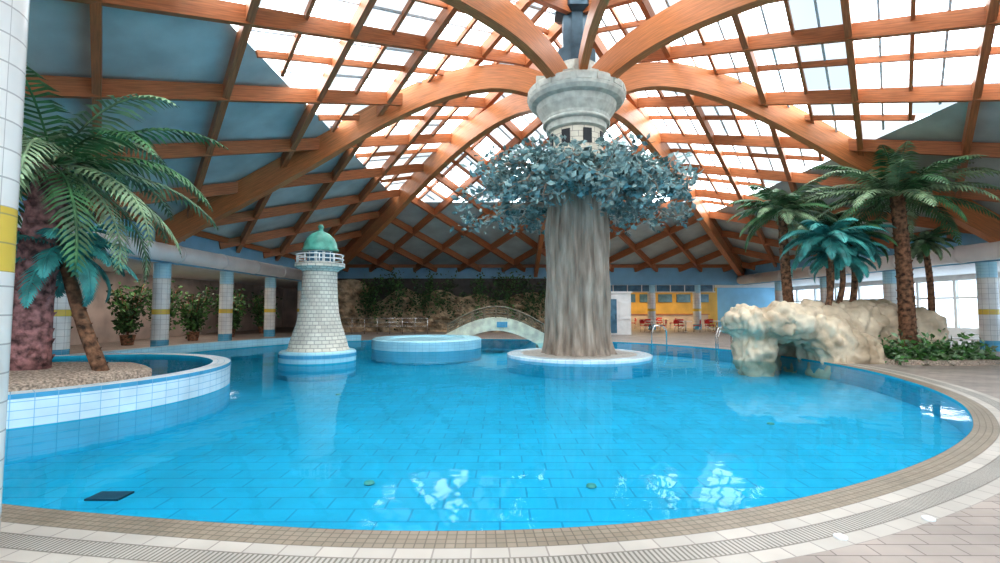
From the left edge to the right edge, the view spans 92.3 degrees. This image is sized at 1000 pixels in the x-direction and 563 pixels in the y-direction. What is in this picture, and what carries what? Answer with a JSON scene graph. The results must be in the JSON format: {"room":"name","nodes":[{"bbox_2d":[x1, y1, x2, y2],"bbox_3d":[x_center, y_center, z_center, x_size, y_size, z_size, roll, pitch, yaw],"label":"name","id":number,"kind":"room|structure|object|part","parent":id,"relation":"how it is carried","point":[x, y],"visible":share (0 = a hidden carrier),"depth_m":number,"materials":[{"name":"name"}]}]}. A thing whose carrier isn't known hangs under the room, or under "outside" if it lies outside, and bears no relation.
{"room":"indoor swimming pool","nodes":[
{"label":"indoor swimming pool","id":0,"kind":"room"},
{"bbox_2d":[70,271,282,344],"bbox_3d":[-19.100,0.988,18.974,0.200,3.420,46.000,0,-3,0],"label":"wall","id":1,"kind":"structure","parent":0,"point":[101,318],"depth_m":25.95,"materials":[{"name":"beige paint"}]},
{"bbox_2d":[0,327,999,562],"bbox_3d":[2.750,2.695,18.880,43.900,0.001,46.400,0,-3,0],"label":"floor","id":2,"kind":"structure","parent":0,"point":[971,534],"depth_m":3.79,"materials":[{"name":"beige tile"}]},
{"bbox_2d":[0,0,29,529],"bbox_3d":[-3.710,-2.467,3.381,0.600,8.600,0.600,0,-3,0],"label":"tiled pillar","id":3,"kind":"structure","parent":2,"relation":"on","point":[14,14],"depth_m":3.35,"materials":[{"name":"tile"}]},
{"bbox_2d":[52,275,71,354],"bbox_3d":[-13.400,0.745,14.581,0.600,3.420,0.600,0,-3,0],"label":"tiled column","id":4,"kind":"structure","parent":2,"relation":"on","point":[62,318],"depth_m":14.40,"materials":[{"name":"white tile"}]},
{"bbox_2d":[105,279,151,344],"bbox_3d":[-16.619,1.365,21.502,2.327,2.946,1.821,-2,-4,32],"label":"potted shrub","id":5,"kind":"object","parent":2,"relation":"on","point":[124,316],"visible":0.99,"depth_m":21.23,"materials":[{"name":"green plant"}]},
{"bbox_2d":[150,263,171,346],"bbox_3d":[-13.400,0.988,18.974,0.600,3.420,0.600,0,-3,0],"label":"tiled column","id":6,"kind":"structure","parent":2,"relation":"on","point":[161,288],"depth_m":18.76,"materials":[{"name":"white tile"}]},
{"bbox_2d":[139,280,184,330],"bbox_3d":[-17.465,1.499,24.872,2.112,3.162,2.191,0,-3,0],"label":"potted shrub","id":7,"kind":"object","parent":2,"relation":"on","point":[172,314],"visible":0.11,"depth_m":24.99,"materials":[{"name":"green plant"}]},
{"bbox_2d":[170,283,218,340],"bbox_3d":[-15.539,1.506,24.301,2.001,2.972,2.143,0,-3,0],"label":"potted shrub","id":8,"kind":"object","parent":2,"relation":"on","point":[191,317],"visible":1,"depth_m":24.25,"materials":[{"name":"green plant"}]},
{"bbox_2d":[218,271,233,341],"bbox_3d":[-13.400,1.236,23.468,0.600,3.420,0.600,0,-3,0],"label":"tiled column","id":9,"kind":"structure","parent":2,"relation":"on","point":[225,318],"depth_m":23.24,"materials":[{"name":"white tile"}]},
{"bbox_2d":[211,293,250,336],"bbox_3d":[-15.470,1.924,27.326,2.201,2.595,2.029,0,-3,0],"label":"potted shrub","id":10,"kind":"object","parent":2,"relation":"on","point":[239,307],"visible":0.36,"depth_m":27.36,"materials":[{"name":"green plant"}]},
{"bbox_2d":[212,288,249,331],"bbox_3d":[-16.577,1.824,29.441,2.032,2.903,1.911,-2,-4,33],"label":"potted shrub","id":11,"kind":"object","parent":2,"relation":"on","point":[234,291],"visible":0.09,"depth_m":29.44,"materials":[{"name":"green plant"}]},
{"bbox_2d":[246,290,282,332],"bbox_3d":[-15.429,1.957,31.449,2.006,2.859,2.007,3,-4,-43],"label":"potted shrub","id":12,"kind":"object","parent":2,"relation":"on","point":[260,306],"visible":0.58,"depth_m":31.13,"materials":[{"name":"green plant"}]},
{"bbox_2d":[263,277,275,336],"bbox_3d":[-13.400,1.484,27.961,0.600,3.420,0.600,0,-3,0],"label":"tiled column","id":13,"kind":"structure","parent":2,"relation":"on","point":[270,282],"depth_m":27.73,"materials":[{"name":"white tile"}]},
{"bbox_2d":[297,282,301,317],"bbox_3d":[-13.400,1.732,32.454,0.600,3.420,0.600,0,-3,0],"label":"tiled column","id":14,"kind":"structure","parent":2,"relation":"on","point":[299,287],"depth_m":32.22,"materials":[{"name":"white tile"}]},
{"bbox_2d":[340,318,427,333],"bbox_3d":[-7.800,2.826,30.491,6.450,1.017,0.043,0,-3,0],"label":"safety railing","id":15,"kind":"object","parent":2,"relation":"on","point":[340,318],"visible":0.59,"depth_m":30.51,"materials":[{"name":"silver metal"}]},
{"bbox_2d":[337,279,544,331],"bbox_3d":[-4.400,1.656,33.342,15.600,3.668,1.440,0,-3,0],"label":"wall","id":16,"kind":"structure","parent":2,"relation":"on","point":[348,290],"depth_m":33.36,"materials":[{"name":"stone"}]},
{"bbox_2d":[355,267,545,329],"bbox_3d":[-3.250,1.192,33.199,13.811,4.353,1.764,0,-3,0],"label":"ivy","id":17,"kind":"object","parent":16,"relation":"attached to","point":[429,283],"visible":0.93,"depth_m":33.02,"materials":[{"name":"green plant"}]},
{"bbox_2d":[337,279,545,301],"bbox_3d":[-4.400,1.660,34.060,15.600,3.740,0.150,0,-3,0],"label":"backing","id":18,"kind":"object","parent":2,"relation":"on","point":[464,284],"visible":0.07,"depth_m":34.06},
{"bbox_2d":[0,338,999,562],"bbox_3d":[-1.376,2.694,14.515,23.993,0.520,23.409,0,-3,0],"label":"swimming pool","id":19,"kind":"object","parent":2,"relation":"in","point":[694,459],"depth_m":6.28,"materials":[{"name":"liquid"}]},
{"bbox_2d":[4,353,230,464],"bbox_3d":[-9.300,2.060,9.200,7.200,1.200,7.200,0,-3,0],"label":"raised planter","id":20,"kind":"object","parent":19,"relation":"on","point":[67,407],"visible":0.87,"depth_m":7.74,"materials":[{"name":"tile"}]},
{"bbox_2d":[15,223,138,370],"bbox_3d":[-7.654,0.306,8.264,1.980,2.693,2.127,-2,-4,26],"label":"palm tree","id":21,"kind":"object","parent":20,"relation":"on","point":[51,260],"visible":0.68,"depth_m":8.22,"materials":[{"name":"teal plant"}]},
{"bbox_2d":[9,63,228,370],"bbox_3d":[-7.405,-0.742,8.143,4.721,4.591,4.736,2,-4,-36],"label":"palm tree","id":22,"kind":"object","parent":20,"relation":"on","point":[51,190],"visible":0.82,"depth_m":7.97,"materials":[{"name":"green plant"}]},
{"bbox_2d":[66,334,360,354],"bbox_3d":[-10.743,2.547,18.738,2.174,0.280,13.976,-1,-3,24],"label":"wall","id":23,"kind":"structure","parent":19,"relation":"on","point":[193,347],"depth_m":18.76,"materials":[{"name":"blue tile"}]},
{"bbox_2d":[278,224,356,381],"bbox_3d":[-5.750,0.579,15.291,2.330,4.830,2.330,0,-3,0],"label":"lighthouse","id":24,"kind":"object","parent":19,"relation":"on","point":[318,349],"visible":1,"depth_m":14.71,"materials":[{"name":"brick"}]},
{"bbox_2d":[371,334,480,364],"bbox_3d":[-3.100,2.833,20.475,4.600,0.900,4.600,0,-3,0],"label":"basin","id":25,"kind":"object","parent":19,"relation":"on","point":[430,349],"visible":1,"depth_m":18.54,"materials":[{"name":"tile"}]},
{"bbox_2d":[445,306,543,347],"bbox_3d":[-0.200,2.332,23.690,4.891,2.255,1.555,0,-3,0],"label":"footbridge","id":26,"kind":"object","parent":19,"relation":"on","point":[520,328],"visible":0.96,"depth_m":22.96,"materials":[{"name":"white concrete"}]},
{"bbox_2d":[449,58,703,379],"bbox_3d":[2.511,-2.304,17.222,8.981,10.800,8.052,-2,-4,27],"label":"tower","id":27,"kind":"object","parent":19,"relation":"on","point":[581,183],"visible":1,"depth_m":16.01,"materials":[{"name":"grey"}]},
{"bbox_2d":[651,325,666,354],"bbox_3d":[7.182,2.662,21.661,1.346,1.373,0.480,2,-4,-28],"label":"pool handrail","id":28,"kind":"object","parent":19,"relation":"on","point":[654,326],"visible":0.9,"depth_m":21.31,"materials":[{"name":"silver metal"}]},
{"bbox_2d":[715,328,731,363],"bbox_3d":[8.882,2.513,18.965,1.346,1.373,0.480,2,-4,-28],"label":"pool handrail","id":29,"kind":"object","parent":19,"relation":"on","point":[717,343],"visible":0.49,"depth_m":18.99,"materials":[{"name":"silver metal"}]},
{"bbox_3d":[2.450,1.833,3.454,0.090,0.020,0.090,0,-3,0],"label":"deck cap","id":30,"kind":"part","parent":19,"relation":"part of","materials":[{"name":"white tile"}]},
{"bbox_3d":[3.350,1.850,3.754,0.090,0.020,0.090,0,-3,0],"label":"deck cap","id":31,"kind":"part","parent":19,"relation":"part of","materials":[{"name":"white tile"}]},
{"bbox_2d":[611,291,631,334],"bbox_3d":[7.200,1.996,30.536,2.050,2.680,1.550,0,-3,0],"label":"kiosk","id":32,"kind":"object","parent":2,"relation":"on","point":[620,300],"visible":0.7,"depth_m":29.81,"materials":[{"name":"paint"}]},
{"bbox_2d":[639,319,648,331],"bbox_3d":[9.951,3.051,33.117,0.481,0.861,0.440,2,-4,-29],"label":"cafe chair","id":33,"kind":"object","parent":2,"relation":"on","point":[641,320],"visible":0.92,"depth_m":33.02,"materials":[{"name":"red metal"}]},
{"bbox_2d":[645,319,650,329],"bbox_3d":[10.600,3.112,34.225,0.440,0.861,0.481,0,-3,0],"label":"cafe chair","id":34,"kind":"object","parent":2,"relation":"on","point":[646,320],"visible":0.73,"depth_m":34.42,"materials":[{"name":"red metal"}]},
{"bbox_2d":[647,285,655,329],"bbox_3d":[11.700,1.985,37.047,0.600,3.420,0.600,0,-3,0],"label":"tiled column","id":35,"kind":"structure","parent":2,"relation":"on","point":[651,300],"depth_m":36.81,"materials":[{"name":"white tile"}]},
{"bbox_2d":[611,285,713,291],"bbox_3d":[12.000,0.547,36.946,9.100,0.580,0.140,0,-3,0],"label":"transom window","id":36,"kind":"structure","parent":35,"relation":"attached to","point":[634,288],"depth_m":36.93,"materials":[{"name":"blue glass"}]},
{"bbox_2d":[631,314,709,327],"bbox_3d":[13.000,3.317,40.679,9.200,1.160,0.850,0,-3,0],"label":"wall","id":37,"kind":"structure","parent":2,"relation":"on","point":[686,317],"depth_m":40.33,"materials":[{"name":"beige paint"}]},
{"bbox_2d":[673,320,682,331],"bbox_3d":[12.151,3.029,32.718,0.481,0.861,0.440,2,-4,-29],"label":"cafe chair","id":38,"kind":"object","parent":2,"relation":"on","point":[674,321],"visible":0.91,"depth_m":32.65,"materials":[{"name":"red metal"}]},
{"bbox_2d":[692,285,701,329],"bbox_3d":[15.200,1.985,37.047,0.600,3.420,0.600,0,-3,0],"label":"tiled column","id":39,"kind":"structure","parent":2,"relation":"on","point":[697,294],"depth_m":36.81,"materials":[{"name":"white tile"}]},
{"bbox_2d":[693,320,700,331],"bbox_3d":[13.443,3.028,32.707,0.481,0.861,0.440,-2,-4,30],"label":"cafe chair","id":40,"kind":"object","parent":2,"relation":"on","point":[699,325],"visible":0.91,"depth_m":32.62,"materials":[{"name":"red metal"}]},
{"bbox_2d":[704,320,713,331],"bbox_3d":[14.351,3.040,32.917,0.481,0.861,0.440,2,-4,-29],"label":"cafe chair","id":41,"kind":"object","parent":2,"relation":"on","point":[705,321],"visible":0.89,"depth_m":32.85,"materials":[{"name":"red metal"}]},
{"bbox_2d":[707,319,715,330],"bbox_3d":[15.000,3.101,34.026,0.440,0.861,0.481,0,-3,0],"label":"cafe chair","id":42,"kind":"object","parent":2,"relation":"on","point":[711,320],"visible":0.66,"depth_m":34.16,"materials":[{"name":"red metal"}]},
{"bbox_2d":[774,282,782,301],"bbox_3d":[18.900,1.726,32.354,0.600,3.420,0.600,0,-3,0],"label":"tiled column","id":43,"kind":"structure","parent":2,"relation":"on","point":[778,287],"depth_m":32.20,"materials":[{"name":"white tile"}]},
{"bbox_2d":[820,277,826,302],"bbox_3d":[18.900,1.473,27.761,0.600,3.420,0.600,0,-3,0],"label":"tiled column","id":44,"kind":"structure","parent":2,"relation":"on","point":[823,287],"depth_m":27.67,"materials":[{"name":"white tile"}]},
{"bbox_2d":[788,210,868,299],"bbox_3d":[12.633,0.020,18.547,3.004,5.335,2.789,-2,-4,28],"label":"palm tree","id":45,"kind":"object","parent":2,"relation":"on","point":[827,222],"visible":0.12,"depth_m":18.45,"materials":[{"name":"green plant"}]},
{"bbox_2d":[720,298,948,379],"bbox_3d":[11.267,2.192,16.067,8.068,3.248,3.908,0,-3,0],"label":"rock grotto","id":46,"kind":"object","parent":2,"relation":"on","point":[846,332],"visible":0.72,"depth_m":15.06,"materials":[{"name":"beige stone"}]},
{"bbox_2d":[726,175,849,301],"bbox_3d":[10.039,-1.091,17.111,3.817,4.790,3.548,0,-3,0],"label":"palm tree","id":47,"kind":"object","parent":46,"relation":"on","point":[790,207],"visible":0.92,"depth_m":16.91,"materials":[{"name":"green plant"}]},
{"bbox_2d":[779,218,890,305],"bbox_3d":[10.541,-0.465,15.592,3.061,2.990,2.776,0,-3,0],"label":"palm tree","id":48,"kind":"object","parent":46,"relation":"on","point":[832,239],"visible":0.98,"depth_m":15.32,"materials":[{"name":"teal plant"}]},
{"bbox_2d":[797,242,889,303],"bbox_3d":[11.350,-0.116,15.952,2.512,2.359,2.299,-2,-4,32],"label":"palm tree","id":49,"kind":"object","parent":46,"relation":"on","point":[839,264],"visible":0.59,"depth_m":15.86,"materials":[{"name":"teal plant"}]},
{"bbox_2d":[816,219,897,301],"bbox_3d":[12.123,-0.462,16.495,2.474,3.092,2.966,0,-3,0],"label":"palm tree","id":50,"kind":"object","parent":46,"relation":"on","point":[854,282],"visible":0.3,"depth_m":16.23,"materials":[{"name":"teal plant"}]},
{"bbox_2d":[803,141,999,348],"bbox_3d":[13.030,-0.997,15.602,5.409,6.611,5.119,0,-3,0],"label":"palm tree","id":51,"kind":"object","parent":46,"relation":"on","point":[901,199],"visible":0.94,"depth_m":15.47,"materials":[{"name":"green plant"}]},
{"bbox_2d":[882,271,896,303],"bbox_3d":[18.900,1.219,23.168,0.600,3.420,0.600,0,-3,0],"label":"tiled column","id":52,"kind":"structure","parent":2,"relation":"on","point":[888,277],"depth_m":23.01,"materials":[{"name":"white tile"}]},
{"bbox_2d":[891,225,959,311],"bbox_3d":[15.310,0.330,17.172,1.871,4.561,1.698,0,-3,0],"label":"palm tree","id":53,"kind":"object","parent":2,"relation":"on","point":[921,245],"visible":0.75,"depth_m":17.11,"materials":[{"name":"green plant"}]},
{"bbox_2d":[878,328,999,365],"bbox_3d":[13.184,2.014,14.570,4.352,1.198,1.876,0,-3,-4],"label":"plant bed","id":54,"kind":"object","parent":2,"relation":"on","point":[924,353],"visible":0.94,"depth_m":14.07,"materials":[{"name":"green plant"}]},
{"bbox_2d":[948,336,978,344],"bbox_3d":[20.199,2.445,21.300,0.644,0.766,1.816,1,-3,-23],"label":"sun lounger","id":55,"kind":"object","parent":2,"relation":"on","point":[949,337],"visible":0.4,"depth_m":21.00,"materials":[{"name":"white paint"}]},
{"bbox_2d":[957,327,978,340],"bbox_3d":[21.399,2.434,21.101,0.644,0.766,1.816,1,-3,-23],"label":"sun lounger","id":56,"kind":"object","parent":2,"relation":"on","point":[970,332],"visible":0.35,"depth_m":21.61,"materials":[{"name":"white paint"}]},
{"bbox_2d":[975,262,999,351],"bbox_3d":[18.900,0.965,18.575,0.600,3.420,0.600,0,-3,0],"label":"tiled column","id":57,"kind":"structure","parent":2,"relation":"on","point":[987,288],"depth_m":18.38,"materials":[{"name":"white tile"}]},
{"bbox_2d":[17,243,999,287],"bbox_3d":[2.750,-0.720,19.069,43.500,0.001,46.000,0,-3,0],"label":"soffit","id":58,"kind":"structure","parent":0,"point":[178,271],"depth_m":25.40,"materials":[{"name":"white paint"}]},
{"bbox_2d":[18,196,999,284],"bbox_3d":[2.750,-1.622,16.615,32.000,1.530,41.000,0,-3,0],"label":"fascia band","id":59,"kind":"object","parent":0,"point":[620,276],"visible":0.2,"depth_m":37.06,"materials":[{"name":"blue paint"}]},
{"bbox_2d":[17,215,999,283],"bbox_3d":[2.750,-1.203,16.842,31.930,0.730,39.500,0,-3,0],"label":"ceiling soffit","id":60,"kind":"object","parent":59,"relation":"attached to","point":[960,254],"visible":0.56,"depth_m":20.40,"materials":[{"name":"paint"}]},
{"bbox_2d":[23,0,999,263],"bbox_3d":[2.750,-3.934,16.727,32.960,3.680,42.230,0,-3,0],"label":"ceiling","id":61,"kind":"structure","parent":0,"point":[136,45],"depth_m":15.04,"materials":[{"name":"paint"}]},
{"bbox_2d":[22,0,999,271],"bbox_3d":[2.750,-6.054,16.860,32.212,8.411,41.202,0,-3,0],"label":"rafters","id":62,"kind":"object","parent":61,"relation":"attached to","point":[249,15],"visible":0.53,"depth_m":16.55,"materials":[{"name":"brown wood"}]},
{"bbox_2d":[155,0,999,276],"bbox_3d":[2.746,-5.746,16.845,32.440,8.898,41.405,0,-3,0],"label":"ribs","id":63,"kind":"object","parent":61,"relation":"attached to","point":[682,18],"visible":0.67,"depth_m":17.54,"materials":[{"name":"orange wood"}]},
{"bbox_2d":[554,0,594,61],"bbox_3d":[2.750,-8.873,17.516,1.478,2.750,1.478,0,-3,0],"label":"hub","id":64,"kind":"object","parent":63,"relation":"attached to","point":[573,23],"visible":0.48,"depth_m":17.07,"materials":[{"name":"metal"}]},
{"bbox_2d":[259,0,999,202],"bbox_3d":[2.750,-7.029,15.085,27.200,6.800,31.050,0,-3,0],"label":"glazing","id":65,"kind":"object","parent":61,"relation":"attached to","point":[803,12],"visible":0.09,"depth_m":15.62,"materials":[{"name":"glass"}]},
{"bbox_2d":[238,0,951,207],"bbox_3d":[2.536,-6.909,14.395,25.926,6.621,29.743,0,-3,0],"label":"bars","id":66,"kind":"object","parent":65,"relation":"attached to","point":[345,1],"visible":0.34,"depth_m":15.67,"materials":[{"name":"brown wood"}]},
{"bbox_2d":[282,288,774,326],"bbox_3d":[2.750,2.261,42.039,43.500,3.420,0.200,0,-3,0],"label":"wall","id":67,"kind":"structure","parent":0,"point":[721,300],"depth_m":41.96,"materials":[{"name":"beige paint"}]},
{"bbox_2d":[631,294,708,301],"bbox_3d":[13.600,1.461,41.883,9.200,0.700,0.080,0,-3,0],"label":"menu boards","id":68,"kind":"object","parent":67,"relation":"attached to","point":[643,297],"visible":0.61,"depth_m":41.85,"materials":[{"name":"blue glass"}]},
{"bbox_2d":[793,272,999,339],"bbox_3d":[24.600,0.988,18.974,0.200,3.420,46.160,0,-3,0],"label":"window frame","id":69,"kind":"structure","parent":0,"point":[953,331],"depth_m":26.34,"materials":[{"name":"white paint"}]}
]}

